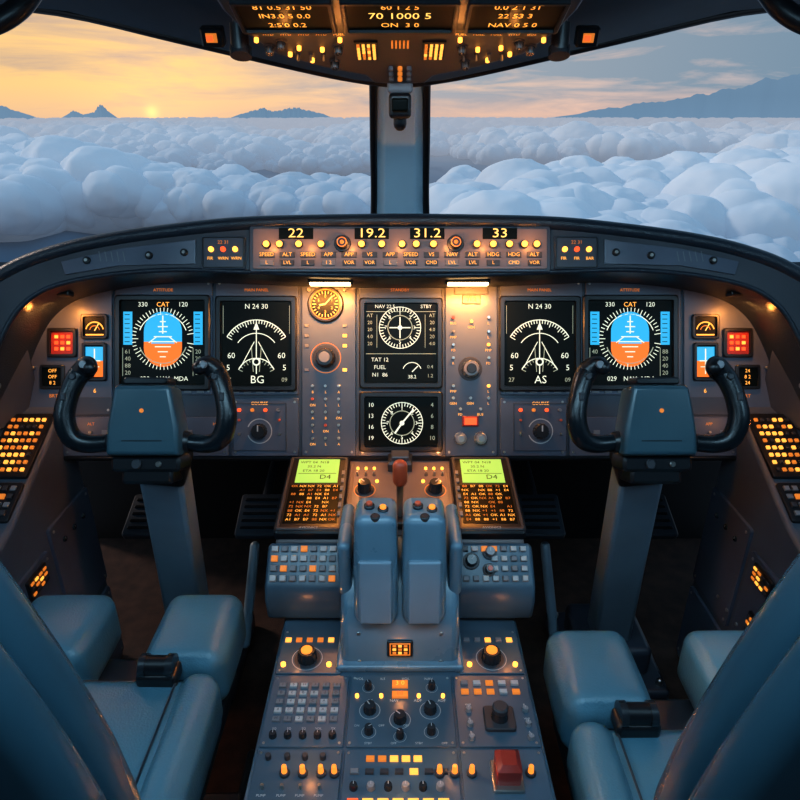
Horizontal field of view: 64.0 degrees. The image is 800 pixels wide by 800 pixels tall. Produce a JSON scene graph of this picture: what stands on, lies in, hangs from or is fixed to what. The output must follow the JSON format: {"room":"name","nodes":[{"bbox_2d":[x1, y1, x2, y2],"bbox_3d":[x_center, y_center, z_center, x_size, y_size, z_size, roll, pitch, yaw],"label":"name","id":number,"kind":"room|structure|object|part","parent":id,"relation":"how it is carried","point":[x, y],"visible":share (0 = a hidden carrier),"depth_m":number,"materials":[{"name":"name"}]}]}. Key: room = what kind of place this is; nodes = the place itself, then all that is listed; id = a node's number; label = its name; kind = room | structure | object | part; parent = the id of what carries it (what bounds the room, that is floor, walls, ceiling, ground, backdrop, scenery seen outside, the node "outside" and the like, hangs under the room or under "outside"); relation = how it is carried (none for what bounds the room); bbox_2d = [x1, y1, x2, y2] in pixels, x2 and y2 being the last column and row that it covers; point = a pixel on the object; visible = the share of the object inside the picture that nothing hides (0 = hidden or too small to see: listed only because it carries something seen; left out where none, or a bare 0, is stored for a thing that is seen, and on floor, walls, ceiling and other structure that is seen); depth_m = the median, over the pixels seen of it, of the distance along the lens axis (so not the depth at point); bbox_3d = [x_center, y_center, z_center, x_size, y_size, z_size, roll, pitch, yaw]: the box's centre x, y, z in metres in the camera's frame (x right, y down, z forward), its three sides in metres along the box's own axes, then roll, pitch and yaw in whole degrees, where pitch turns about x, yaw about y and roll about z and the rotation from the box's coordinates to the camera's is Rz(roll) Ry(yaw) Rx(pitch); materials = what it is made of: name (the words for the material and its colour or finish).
{"room":"control cabin","nodes":[
{"label":"control cabin","id":0,"kind":"room"},
{"bbox_2d":[99,538,700,799],"bbox_3d":[0.000,1.194,1.079,2.500,0.060,3.200,0,24,0],"label":"floor","id":1,"kind":"structure","parent":0,"point":[132,579],"depth_m":2.13,"materials":[{"name":"carpet"}]},
{"bbox_2d":[0,350,123,658],"bbox_3d":[-1.016,0.583,0.965,0.388,1.150,1.689,0,24,0],"label":"console","id":2,"kind":"object","parent":1,"relation":"on","point":[50,544],"visible":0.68,"depth_m":1.54,"materials":[{"name":"black plastic"}]},
{"bbox_3d":[-1.004,-0.055,1.401,0.039,0.340,0.400,12,27,24],"label":"outboard panel","id":3,"kind":"part","parent":2,"relation":"part of","materials":[{"name":"paint"}]},
{"bbox_2d":[0,560,254,799],"bbox_3d":[-0.545,0.430,0.958,0.560,1.435,0.823,0,24,0],"label":"seat","id":4,"kind":"object","parent":1,"relation":"on","point":[77,722],"visible":0.99,"depth_m":1.06,"materials":[{"name":"leather"}]},
{"bbox_3d":[-0.545,0.416,0.613,0.560,0.840,0.167,0,24,0],"label":"backrest","id":5,"kind":"part","parent":4,"relation":"part of","materials":[{"name":"blue leather"}]},
{"bbox_3d":[-0.560,0.817,1.130,0.420,0.588,0.823,0,24,0],"label":"seat frame","id":6,"kind":"part","parent":4,"relation":"part of","materials":[{"name":"blue leather"}]},
{"bbox_2d":[53,356,259,704],"bbox_3d":[-0.527,0.334,1.613,0.429,1.077,0.555,0,24,0],"label":"yoke","id":7,"kind":"object","parent":1,"relation":"on","point":[148,438],"visible":0.63,"depth_m":1.23,"materials":[{"name":"paint"}]},
{"bbox_2d":[244,450,555,799],"bbox_3d":[0.000,0.650,1.307,0.566,0.750,1.140,0,24,0],"label":"pedestal","id":8,"kind":"object","parent":1,"relation":"on","point":[326,733],"visible":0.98,"depth_m":1.23,"materials":[{"name":"paint"}]},
{"bbox_2d":[0,262,799,460],"bbox_3d":[0.000,-0.097,1.606,2.300,0.458,0.230,0,24,0],"label":"panel","id":9,"kind":"object","parent":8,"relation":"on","point":[357,374],"visible":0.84,"depth_m":1.59,"materials":[{"name":"paint"}]},
{"bbox_2d":[336,498,463,671],"bbox_3d":[0.000,0.333,1.287,0.250,0.337,0.230,0,24,0],"label":"throttle quadrant","id":10,"kind":"object","parent":8,"relation":"on","point":[400,594],"visible":1,"depth_m":1.21,"materials":[{"name":"paint"}]},
{"bbox_2d":[393,459,406,528],"bbox_3d":[0.000,0.194,1.384,0.040,0.176,0.079,0,24,0],"label":"lever","id":11,"kind":"object","parent":8,"relation":"attached to","point":[399,465],"visible":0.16,"depth_m":1.34,"materials":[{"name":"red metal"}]},
{"bbox_2d":[540,356,749,698],"bbox_3d":[0.530,0.334,1.613,0.423,1.077,0.555,0,24,0],"label":"yoke","id":12,"kind":"object","parent":1,"relation":"on","point":[654,438],"visible":0.77,"depth_m":1.23,"materials":[{"name":"paint"}]},
{"bbox_2d":[543,552,799,799],"bbox_3d":[0.535,0.473,0.862,0.560,1.435,0.823,0,24,0],"label":"seat","id":13,"kind":"object","parent":1,"relation":"on","point":[736,735],"visible":0.99,"depth_m":0.64,"materials":[{"name":"leather"}]},
{"bbox_3d":[0.515,0.860,1.034,0.420,0.588,0.823,0,24,0],"label":"seat frame","id":14,"kind":"part","parent":13,"relation":"part of","materials":[{"name":"blue leather"}]},
{"bbox_3d":[0.535,0.418,0.609,0.560,0.840,0.167,0,24,0],"label":"backrest","id":15,"kind":"part","parent":13,"relation":"part of","materials":[{"name":"blue leather"}]},
{"bbox_2d":[676,350,799,657],"bbox_3d":[1.016,0.583,0.965,0.388,1.150,1.689,0,24,0],"label":"console","id":16,"kind":"object","parent":1,"relation":"on","point":[750,538],"visible":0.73,"depth_m":1.55,"materials":[{"name":"black plastic"}]},
{"bbox_3d":[1.004,-0.055,1.401,0.039,0.340,0.400,-12,27,-24],"label":"outboard panel","id":17,"kind":"part","parent":16,"relation":"part of","materials":[{"name":"paint"}]},
{"bbox_2d":[78,461,721,537],"bbox_3d":[0.000,0.067,2.307,2.500,1.100,0.060,0,24,0],"label":"footwell","id":18,"kind":"structure","parent":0,"point":[581,488],"depth_m":2.40,"materials":[{"name":"black"}]},
{"bbox_2d":[122,461,281,538],"bbox_3d":[-0.585,0.263,2.081,0.460,0.101,0.500,0,24,0],"label":"rudder pedals","id":19,"kind":"object","parent":18,"relation":"attached to","point":[257,515],"visible":0.43,"depth_m":1.91,"materials":[{"name":"grey metal"}]},
{"bbox_2d":[0,214,799,400],"bbox_3d":[0.000,-0.125,1.776,2.404,0.808,0.774,0,24,0],"label":"shield","id":20,"kind":"object","parent":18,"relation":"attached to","point":[314,250],"visible":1,"depth_m":1.45,"materials":[{"name":"grey plastic"}]},
{"bbox_2d":[369,85,430,213],"bbox_3d":[0.000,-0.607,1.634,0.188,0.598,0.416,0,24,0],"label":"window post","id":21,"kind":"object","parent":20,"relation":"on","point":[399,160],"visible":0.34,"depth_m":1.61,"materials":[{"name":"metal"}]},
{"bbox_3d":[0.000,-0.338,1.447,1.532,0.102,0.053,0,24,0],"label":"mode control panel","id":22,"kind":"part","parent":20,"relation":"part of","materials":[{"name":"paint"}]},
{"bbox_2d":[518,461,677,538],"bbox_3d":[0.585,0.263,2.081,0.460,0.101,0.500,0,24,0],"label":"rudder pedals","id":23,"kind":"object","parent":18,"relation":"attached to","point":[542,515],"visible":0.44,"depth_m":1.91,"materials":[{"name":"grey metal"}]},
{"bbox_2d":[0,0,799,83],"bbox_3d":[0.000,-0.407,0.180,2.489,0.482,2.780,0,24,0],"label":"ceiling","id":24,"kind":"structure","parent":0,"point":[616,19],"depth_m":1.28,"materials":[{"name":"black plastic"}]},
{"bbox_2d":[0,0,41,34],"bbox_3d":[-0.708,-0.621,0.999,0.369,0.127,0.075,-19,30,-36],"label":"handle","id":25,"kind":"object","parent":24,"relation":"attached to","point":[13,13],"visible":1,"depth_m":1.04,"materials":[{"name":"black plastic"}]},
{"bbox_2d":[199,25,225,46],"bbox_3d":[-0.345,-0.670,1.179,0.042,0.036,0.030,0,24,0],"label":"recessed light","id":26,"kind":"object","parent":24,"relation":"in","point":[211,35],"visible":1,"depth_m":1.17,"materials":[{"name":"black plastic"}]},
{"bbox_2d":[218,0,581,82],"bbox_3d":[0.000,-0.589,0.895,0.580,0.245,0.452,0,24,0],"label":"panel","id":27,"kind":"object","parent":24,"relation":"attached to","point":[384,41],"visible":1,"depth_m":0.93,"materials":[{"name":"black plastic"}]},
{"bbox_2d":[229,19,251,61],"bbox_3d":[-0.247,-0.582,0.986,0.050,0.108,0.055,0,24,0],"label":"reading lamp","id":28,"kind":"object","parent":27,"relation":"attached to","point":[240,49],"visible":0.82,"depth_m":0.98,"materials":[{"name":"black plastic"}]},
{"bbox_2d":[387,83,412,130],"bbox_3d":[0.000,-0.527,1.150,0.045,0.082,0.060,0,24,0],"label":"magnetic compass","id":29,"kind":"object","parent":27,"relation":"attached to","point":[399,97],"visible":0.96,"depth_m":1.12,"materials":[{"name":"grey plastic"}]},
{"bbox_2d":[548,19,570,61],"bbox_3d":[0.247,-0.582,0.986,0.050,0.108,0.055,0,24,0],"label":"reading lamp","id":30,"kind":"object","parent":27,"relation":"attached to","point":[559,49],"visible":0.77,"depth_m":0.98,"materials":[{"name":"black plastic"}]},
{"bbox_2d":[0,4,799,86],"bbox_3d":[0.000,-0.586,0.947,2.464,0.192,1.046,0,24,0],"label":"trim","id":31,"kind":"structure","parent":24,"relation":"attached to","point":[65,14],"depth_m":1.38,"materials":[{"name":"black plastic"}]},
{"bbox_2d":[574,25,600,46],"bbox_3d":[0.345,-0.670,1.179,0.042,0.036,0.030,0,24,0],"label":"recessed light","id":32,"kind":"object","parent":24,"relation":"in","point":[585,35],"visible":1,"depth_m":1.17,"materials":[{"name":"black plastic"}]},
{"bbox_2d":[758,0,799,34],"bbox_3d":[0.708,-0.621,0.999,0.369,0.127,0.075,19,30,36],"label":"handle","id":33,"kind":"object","parent":24,"relation":"attached to","point":[786,13],"visible":1,"depth_m":1.04,"materials":[{"name":"black plastic"}]},
{"label":"outside","id":34,"kind":"structure","parent":0,"visible":0},
{"bbox_2d":[62,105,116,117],"bbox_3d":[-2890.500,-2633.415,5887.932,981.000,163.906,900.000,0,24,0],"label":"peaks","id":35,"kind":"object","parent":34,"point":[100,111],"visible":0.32,"depth_m":5823.39,"materials":[{"name":"blue stone"}]},
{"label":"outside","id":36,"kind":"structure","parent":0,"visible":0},
{"bbox_2d":[231,107,328,117],"bbox_3d":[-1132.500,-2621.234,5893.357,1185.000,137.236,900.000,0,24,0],"label":"peaks","id":37,"kind":"object","parent":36,"point":[261,113],"visible":0.43,"depth_m":5810.60,"materials":[{"name":"blue stone"}]},
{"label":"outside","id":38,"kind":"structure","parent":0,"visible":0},
{"bbox_2d":[556,74,799,118],"bbox_3d":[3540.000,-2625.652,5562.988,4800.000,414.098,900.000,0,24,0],"label":"mountain range","id":39,"kind":"object","parent":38,"point":[767,97],"visible":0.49,"depth_m":5439.93,"materials":[{"name":"blue stone"}]},
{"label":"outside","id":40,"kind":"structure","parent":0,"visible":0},
{"bbox_2d":[0,106,33,118],"bbox_3d":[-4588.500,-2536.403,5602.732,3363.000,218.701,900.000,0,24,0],"label":"mountain range","id":41,"kind":"object","parent":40,"point":[5,112],"visible":0.35,"depth_m":5526.27,"materials":[{"name":"blue stone"}]},
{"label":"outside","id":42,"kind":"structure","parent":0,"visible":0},
{"bbox_2d":[0,117,799,261],"bbox_3d":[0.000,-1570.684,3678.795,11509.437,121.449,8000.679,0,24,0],"label":"clouds","id":43,"kind":"structure","parent":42,"point":[63,179],"depth_m":455.40,"materials":[{"name":"white"}]}
]}

